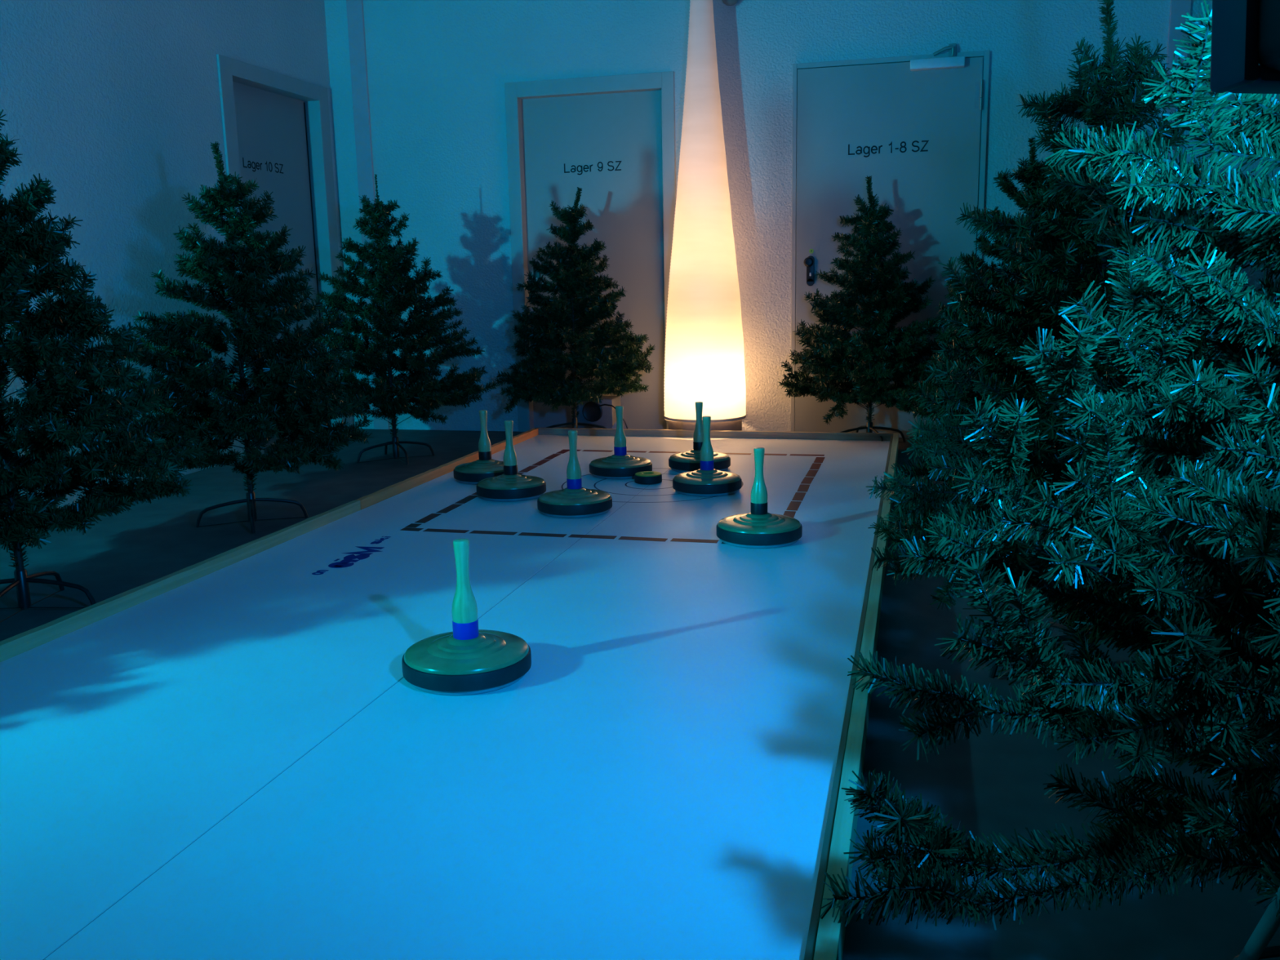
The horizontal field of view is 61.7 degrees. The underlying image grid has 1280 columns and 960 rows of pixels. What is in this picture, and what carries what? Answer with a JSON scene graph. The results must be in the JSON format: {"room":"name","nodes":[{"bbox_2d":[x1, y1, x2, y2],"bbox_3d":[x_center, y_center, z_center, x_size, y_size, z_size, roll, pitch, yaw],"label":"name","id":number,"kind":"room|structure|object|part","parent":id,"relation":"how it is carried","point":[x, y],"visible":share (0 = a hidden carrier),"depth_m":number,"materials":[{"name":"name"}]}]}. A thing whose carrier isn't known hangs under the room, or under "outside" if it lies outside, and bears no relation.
{"room":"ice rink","nodes":[
{"label":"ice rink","id":0,"kind":"room"},
{"bbox_2d":[0,0,353,511],"bbox_3d":[-3.268,-1.170,1.820,0.190,3.600,10.281,2,11,14],"label":"wall","id":1,"kind":"structure","parent":0,"point":[116,104],"depth_m":4.98,"materials":[{"name":"paint"}]},
{"bbox_2d":[216,53,351,454],"bbox_3d":[-2.100,-1.266,6.273,0.149,2.112,1.075,2,11,14],"label":"door","id":2,"kind":"structure","parent":1,"relation":"in","point":[277,131],"depth_m":6.35,"materials":[{"name":"white wood"}]},
{"bbox_2d":[0,428,1279,959],"bbox_3d":[0.564,0.739,1.267,7.890,0.100,10.421,2,11,14],"label":"floor","id":3,"kind":"structure","parent":0,"point":[988,783],"depth_m":2.14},
{"bbox_2d":[0,109,207,622],"bbox_3d":[-1.805,-0.356,2.987,1.016,1.503,1.099,-4,11,-15],"label":"tree","id":4,"kind":"object","parent":3,"relation":"on","point":[68,383],"visible":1,"depth_m":2.88,"materials":[{"name":"plant"}]},
{"bbox_3d":[-1.909,0.335,3.124,0.198,0.098,0.014,-1,11,0],"label":"leg","id":5,"kind":"part","parent":4,"relation":"part of","materials":[{"name":"black metal"}]},
{"bbox_3d":[-1.797,0.353,3.013,0.014,0.098,0.198,-1,11,0],"label":"leg","id":6,"kind":"part","parent":4,"relation":"part of","materials":[{"name":"black metal"}]},
{"bbox_3d":[-1.796,0.374,3.132,0.286,0.009,0.286,9,15,44],"label":"tie rod","id":7,"kind":"part","parent":4,"relation":"part of","materials":[{"name":"black metal"}]},
{"bbox_3d":[-1.797,0.312,3.235,0.014,0.098,0.198,-1,11,0],"label":"leg","id":8,"kind":"part","parent":4,"relation":"part of","materials":[{"name":"black metal"}]},
{"bbox_3d":[-1.684,0.330,3.124,0.198,0.098,0.014,-1,11,0],"label":"leg","id":9,"kind":"part","parent":4,"relation":"part of","materials":[{"name":"black metal"}]},
{"bbox_2d":[90,141,373,533],"bbox_3d":[-1.536,-0.536,4.089,0.966,1.438,0.991,2,11,14],"label":"tree","id":10,"kind":"object","parent":3,"relation":"on","point":[217,424],"visible":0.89,"depth_m":3.97,"materials":[{"name":"plant"}]},
{"bbox_3d":[-1.638,0.130,4.196,0.198,0.098,0.014,-5,11,-20],"label":"leg","id":11,"kind":"part","parent":10,"relation":"part of","materials":[{"name":"black metal"}]},
{"bbox_3d":[-1.531,0.162,4.241,0.286,0.009,0.286,4,12,25],"label":"tie rod","id":12,"kind":"part","parent":10,"relation":"part of","materials":[{"name":"black metal"}]},
{"bbox_3d":[-1.494,0.139,4.130,0.014,0.098,0.198,-5,11,-20],"label":"leg","id":13,"kind":"part","parent":10,"relation":"part of","materials":[{"name":"black metal"}]},
{"bbox_3d":[-1.427,0.111,4.271,0.198,0.098,0.014,-5,11,-20],"label":"leg","id":14,"kind":"part","parent":10,"relation":"part of","materials":[{"name":"black metal"}]},
{"bbox_2d":[302,174,499,464],"bbox_3d":[-1.274,-0.830,5.567,1.044,1.467,0.934,-1,11,1],"label":"tree","id":15,"kind":"object","parent":3,"relation":"on","point":[388,278],"visible":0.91,"depth_m":5.44,"materials":[{"name":"plant"}]},
{"bbox_3d":[-1.395,-0.145,5.642,0.198,0.098,0.014,-7,12,-28],"label":"leg","id":16,"kind":"part","parent":15,"relation":"part of","materials":[{"name":"black metal"}]},
{"bbox_3d":[-1.350,-0.174,5.792,0.014,0.098,0.198,-7,12,-28],"label":"leg","id":17,"kind":"part","parent":15,"relation":"part of","materials":[{"name":"black metal"}]},
{"bbox_3d":[-1.295,-0.115,5.703,0.286,0.009,0.286,2,11,16],"label":"tie rod","id":18,"kind":"part","parent":15,"relation":"part of","materials":[{"name":"black metal"}]},
{"bbox_3d":[-1.242,-0.140,5.598,0.014,0.098,0.198,-7,12,-28],"label":"leg","id":19,"kind":"part","parent":15,"relation":"part of","materials":[{"name":"black metal"}]},
{"bbox_3d":[-1.198,-0.169,5.748,0.198,0.098,0.014,-7,12,-28],"label":"leg","id":20,"kind":"part","parent":15,"relation":"part of","materials":[{"name":"black metal"}]},
{"bbox_2d":[0,427,898,959],"bbox_3d":[-0.455,0.389,2.739,2.058,0.088,6.848,2,11,14],"label":"lane","id":21,"kind":"object","parent":3,"relation":"on","point":[231,754],"visible":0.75,"depth_m":2.09,"materials":[{"name":"white plastic"}]},
{"bbox_2d":[401,538,531,695],"bbox_3d":[-0.393,0.285,2.400,0.288,0.313,0.288,-2,11,-3],"label":"stock","id":22,"kind":"object","parent":21,"relation":"on","point":[468,660],"visible":1,"depth_m":2.36,"materials":[{"name":"plastic"}]},
{"bbox_3d":[-0.394,0.223,2.389,0.057,0.187,0.057,-2,11,-3],"label":"handle","id":23,"kind":"part","parent":22,"relation":"part of","materials":[{"name":"brown wood"}]},
{"bbox_2d":[453,409,518,484],"bbox_3d":[-0.697,-0.158,4.811,0.288,0.313,0.288,0,11,5],"label":"stock","id":24,"kind":"object","parent":21,"relation":"on","point":[470,473],"visible":0.77,"depth_m":4.77,"materials":[{"name":"plastic"}]},
{"bbox_3d":[-0.698,-0.220,4.799,0.057,0.187,0.057,0,11,5],"label":"handle","id":25,"kind":"part","parent":24,"relation":"part of","materials":[{"name":"green plastic"}]},
{"bbox_2d":[475,420,546,501],"bbox_3d":[-0.537,-0.091,4.432,0.288,0.313,0.288,8,14,39],"label":"stock","id":26,"kind":"object","parent":21,"relation":"on","point":[511,486],"visible":0.98,"depth_m":4.38,"materials":[{"name":"plastic"}]},
{"bbox_3d":[-0.538,-0.153,4.421,0.057,0.187,0.057,8,14,39],"label":"handle","id":27,"kind":"part","parent":26,"relation":"part of","materials":[{"name":"brown wood"}]},
{"bbox_2d":[537,430,612,518],"bbox_3d":[-0.253,-0.035,4.105,0.288,0.313,0.288,-3,11,-10],"label":"stock","id":28,"kind":"object","parent":21,"relation":"on","point":[574,501],"visible":1,"depth_m":4.06,"materials":[{"name":"plastic"}]},
{"bbox_3d":[-0.254,-0.097,4.093,0.057,0.187,0.057,-3,11,-10],"label":"handle","id":29,"kind":"part","parent":28,"relation":"part of","materials":[{"name":"brown wood"}]},
{"bbox_2d":[589,405,652,479],"bbox_3d":[-0.090,-0.181,4.869,0.288,0.313,0.288,-8,13,-34],"label":"stock","id":30,"kind":"object","parent":21,"relation":"on","point":[620,465],"visible":0.93,"depth_m":4.82,"materials":[{"name":"plastic"}]},
{"bbox_3d":[-0.091,-0.243,4.857,0.057,0.187,0.057,-8,13,-34],"label":"handle","id":31,"kind":"part","parent":30,"relation":"part of","materials":[{"name":"green plastic"}]},
{"bbox_2d":[634,471,662,484],"bbox_3d":[0.036,-0.011,4.685,0.120,0.040,0.120,2,11,14],"label":"puck","id":32,"kind":"object","parent":21,"relation":"on","point":[646,477],"visible":1,"depth_m":4.64,"materials":[{"name":"rubber"}]},
{"bbox_2d":[668,401,730,472],"bbox_3d":[0.275,-0.207,4.971,0.288,0.313,0.288,-2,11,-2],"label":"stock","id":33,"kind":"object","parent":21,"relation":"on","point":[690,460],"visible":0.71,"depth_m":4.93,"materials":[{"name":"plastic"}]},
{"bbox_3d":[0.274,-0.269,4.959,0.057,0.187,0.057,-2,11,-2],"label":"handle","id":34,"kind":"part","parent":33,"relation":"part of","materials":[{"name":"green plastic"}]},
{"bbox_2d":[672,415,742,496],"bbox_3d":[0.278,-0.111,4.451,0.288,0.313,0.288,-9,13,-36],"label":"stock","id":35,"kind":"object","parent":21,"relation":"on","point":[707,481],"visible":1,"depth_m":4.40,"materials":[{"name":"plastic"}]},
{"bbox_3d":[0.276,-0.172,4.439,0.057,0.187,0.057,-9,13,-36],"label":"handle","id":36,"kind":"part","parent":35,"relation":"part of","materials":[{"name":"green plastic"}]},
{"bbox_2d":[716,447,802,548],"bbox_3d":[0.400,0.046,3.599,0.288,0.313,0.288,-11,14,-42],"label":"stock","id":37,"kind":"object","parent":21,"relation":"on","point":[758,528],"visible":1,"depth_m":3.55,"materials":[{"name":"plastic"}]},
{"bbox_3d":[0.399,-0.016,3.588,0.057,0.187,0.057,-11,14,-42],"label":"handle","id":38,"kind":"part","parent":37,"relation":"part of","materials":[{"name":"green wood"}]},
{"bbox_2d":[495,186,655,430],"bbox_3d":[-0.395,-0.931,6.100,0.951,1.437,0.759,2,11,14],"label":"tree","id":39,"kind":"object","parent":3,"relation":"on","point":[585,360],"visible":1,"depth_m":6.07,"materials":[{"name":"plastic"}]},
{"bbox_3d":[-0.494,-0.289,6.321,0.198,0.098,0.014,-1,11,3],"label":"leg","id":40,"kind":"part","parent":39,"relation":"part of","materials":[{"name":"black metal"}]},
{"bbox_3d":[-0.269,-0.292,6.309,0.198,0.098,0.014,-1,11,3],"label":"leg","id":41,"kind":"part","parent":39,"relation":"part of","materials":[{"name":"black metal"}]},
{"bbox_2d":[572,395,620,428],"bbox_3d":[-0.238,-0.379,6.439,0.303,0.235,0.202,2,11,14],"label":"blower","id":42,"kind":"object","parent":3,"relation":"on","point":[590,412],"visible":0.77,"depth_m":6.35,"materials":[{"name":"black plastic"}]},
{"bbox_2d":[582,401,602,422],"bbox_3d":[-0.282,-0.404,6.345,0.124,0.124,0.012,2,11,14],"label":"round vent","id":43,"kind":"object","parent":42,"relation":"attached to","point":[591,411],"depth_m":6.35,"materials":[{"name":"black plastic"}]},
{"bbox_2d":[598,404,627,428],"bbox_3d":[-0.149,-0.343,6.289,0.208,0.205,0.020,4,12,24],"label":"cable","id":44,"kind":"object","parent":42,"relation":"attached to","point":[602,404],"visible":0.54,"depth_m":6.27,"materials":[{"name":"black plastic"}]},
{"bbox_2d":[663,0,746,431],"bbox_3d":[0.344,-1.854,5.896,0.471,3.310,0.471,-9,13,-35],"label":"floor lamp","id":45,"kind":"object","parent":3,"relation":"on","point":[704,353],"visible":0.97,"depth_m":5.87,"materials":[{"name":"fabric"}]},
{"bbox_2d":[778,175,948,442],"bbox_3d":[1.194,-0.882,5.682,0.966,1.433,0.726,2,11,14],"label":"tree","id":46,"kind":"object","parent":3,"relation":"on","point":[831,344],"visible":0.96,"depth_m":5.68,"materials":[{"name":"plastic"}]},
{"bbox_3d":[1.152,-0.242,5.892,0.198,0.098,0.014,-3,11,-8],"label":"leg","id":47,"kind":"part","parent":46,"relation":"part of","materials":[{"name":"black metal"}]},
{"bbox_3d":[1.280,-0.227,5.799,0.014,0.098,0.198,-3,11,-8],"label":"leg","id":48,"kind":"part","parent":46,"relation":"part of","materials":[{"name":"black metal"}]},
{"bbox_3d":[1.374,-0.252,5.924,0.198,0.098,0.014,-3,11,-8],"label":"leg","id":49,"kind":"part","parent":46,"relation":"part of","materials":[{"name":"black metal"}]},
{"bbox_2d":[897,137,1112,479],"bbox_3d":[1.646,-0.693,4.526,1.006,1.466,0.967,-5,11,-19],"label":"tree","id":50,"kind":"object","parent":3,"relation":"on","point":[1031,171],"visible":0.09,"depth_m":4.46,"materials":[{"name":"plastic"}]},
{"bbox_2d":[817,0,1279,959],"bbox_3d":[0.870,-0.144,1.234,1.153,1.625,1.040,3,11,21],"label":"tree","id":51,"kind":"object","parent":3,"relation":"on","point":[1197,597],"visible":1,"depth_m":1.20,"materials":[{"name":"plant"}]},
{"bbox_3d":[0.827,0.613,1.341,0.198,0.098,0.014,0,11,9],"label":"leg","id":52,"kind":"part","parent":51,"relation":"part of","materials":[{"name":"metal"}]},
{"bbox_2d":[866,0,1279,705],"bbox_3d":[1.004,-0.320,2.326,0.992,1.564,0.896,1,11,11],"label":"tree","id":53,"kind":"object","parent":3,"relation":"on","point":[1060,275],"visible":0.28,"depth_m":2.25,"materials":[{"name":"plant"}]},
{"bbox_3d":[0.899,0.404,2.457,0.198,0.098,0.014,-2,11,-3],"label":"leg","id":54,"kind":"part","parent":53,"relation":"part of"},
{"bbox_3d":[1.005,0.380,2.573,0.014,0.098,0.198,-2,11,-3],"label":"leg","id":55,"kind":"part","parent":53,"relation":"part of","materials":[{"name":"black metal"}]},
{"bbox_3d":[1.012,0.442,2.470,0.286,0.009,0.286,8,14,41],"label":"tie rod","id":56,"kind":"part","parent":53,"relation":"part of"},
{"bbox_3d":[1.017,0.421,2.352,0.014,0.098,0.198,-2,11,-3],"label":"leg","id":57,"kind":"part","parent":53,"relation":"part of","materials":[{"name":"green plastic"}]},
{"bbox_2d":[1236,886,1279,959],"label":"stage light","id":58,"kind":"object","parent":3,"relation":"on","point":[1267,926],"depth_m":1.08,"materials":[{"name":"black metal"}]},
{"bbox_3d":[0.621,0.420,1.045,0.016,0.602,0.512,3,11,19],"label":"leg","id":59,"kind":"part","parent":58,"relation":"part of","materials":[{"name":"paint"}]},
{"bbox_2d":[324,0,1279,437],"bbox_3d":[1.802,-2.021,5.845,7.890,3.600,0.190,2,11,14],"label":"wall","id":60,"kind":"structure","parent":0,"point":[438,71],"depth_m":6.22,"materials":[{"name":"paint"}]},
{"bbox_2d":[346,0,389,429],"bbox_3d":[-1.710,-2.098,6.630,0.105,3.600,0.018,2,11,14],"label":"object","id":61,"kind":"structure","parent":60,"relation":"attached to","point":[355,15],"depth_m":6.59,"materials":[{"name":"white paint"}]},
{"bbox_2d":[504,71,675,431],"bbox_3d":[-0.271,-1.323,6.462,1.025,2.083,0.117,2,11,14],"label":"door","id":62,"kind":"structure","parent":60,"relation":"in","point":[611,137],"depth_m":6.40,"materials":[{"name":"white wood"}]},
{"bbox_3d":[-0.632,-1.253,6.577,0.044,0.173,0.012,2,11,14],"label":"handle plate","id":63,"kind":"part","parent":62,"relation":"part of","materials":[{"name":"black plastic"}]},
{"bbox_2d":[722,0,737,5],"bbox_3d":[0.497,-2.692,5.900,0.104,0.155,0.104,2,11,14],"label":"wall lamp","id":64,"kind":"object","parent":60,"relation":"attached to","point":[728,2],"visible":1,"depth_m":5.89,"materials":[{"name":"white"}]},
{"bbox_2d":[790,43,990,437],"bbox_3d":[1.359,-1.280,5.949,1.036,2.122,0.100,2,11,14],"label":"door","id":65,"kind":"structure","parent":60,"relation":"in","point":[911,124],"depth_m":5.89,"materials":[{"name":"white wood"}]},
{"bbox_3d":[0.952,-1.228,6.043,0.054,0.054,0.058,2,11,14],"label":"knob","id":66,"kind":"part","parent":65,"relation":"part of","materials":[{"name":"black plastic"}]},
{"bbox_3d":[0.967,-1.186,6.083,0.044,0.168,0.012,2,11,14],"label":"handle plate","id":67,"kind":"part","parent":65,"relation":"part of","materials":[{"name":"black plastic"}]},
{"bbox_3d":[1.619,-2.279,5.696,0.120,0.075,0.053,2,11,14],"label":"closer arm","id":68,"kind":"part","parent":65,"relation":"part of"},
{"bbox_2d":[1161,0,1191,252],"bbox_3d":[2.742,-1.975,5.501,0.095,3.600,0.018,2,11,14],"label":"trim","id":69,"kind":"structure","parent":60,"relation":"attached to","point":[1178,8],"depth_m":5.44,"materials":[{"name":"white paint"}]},
{"bbox_2d":[1209,0,1279,93],"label":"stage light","id":70,"kind":"object","parent":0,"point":[1245,55],"depth_m":0.66,"materials":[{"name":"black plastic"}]}
]}

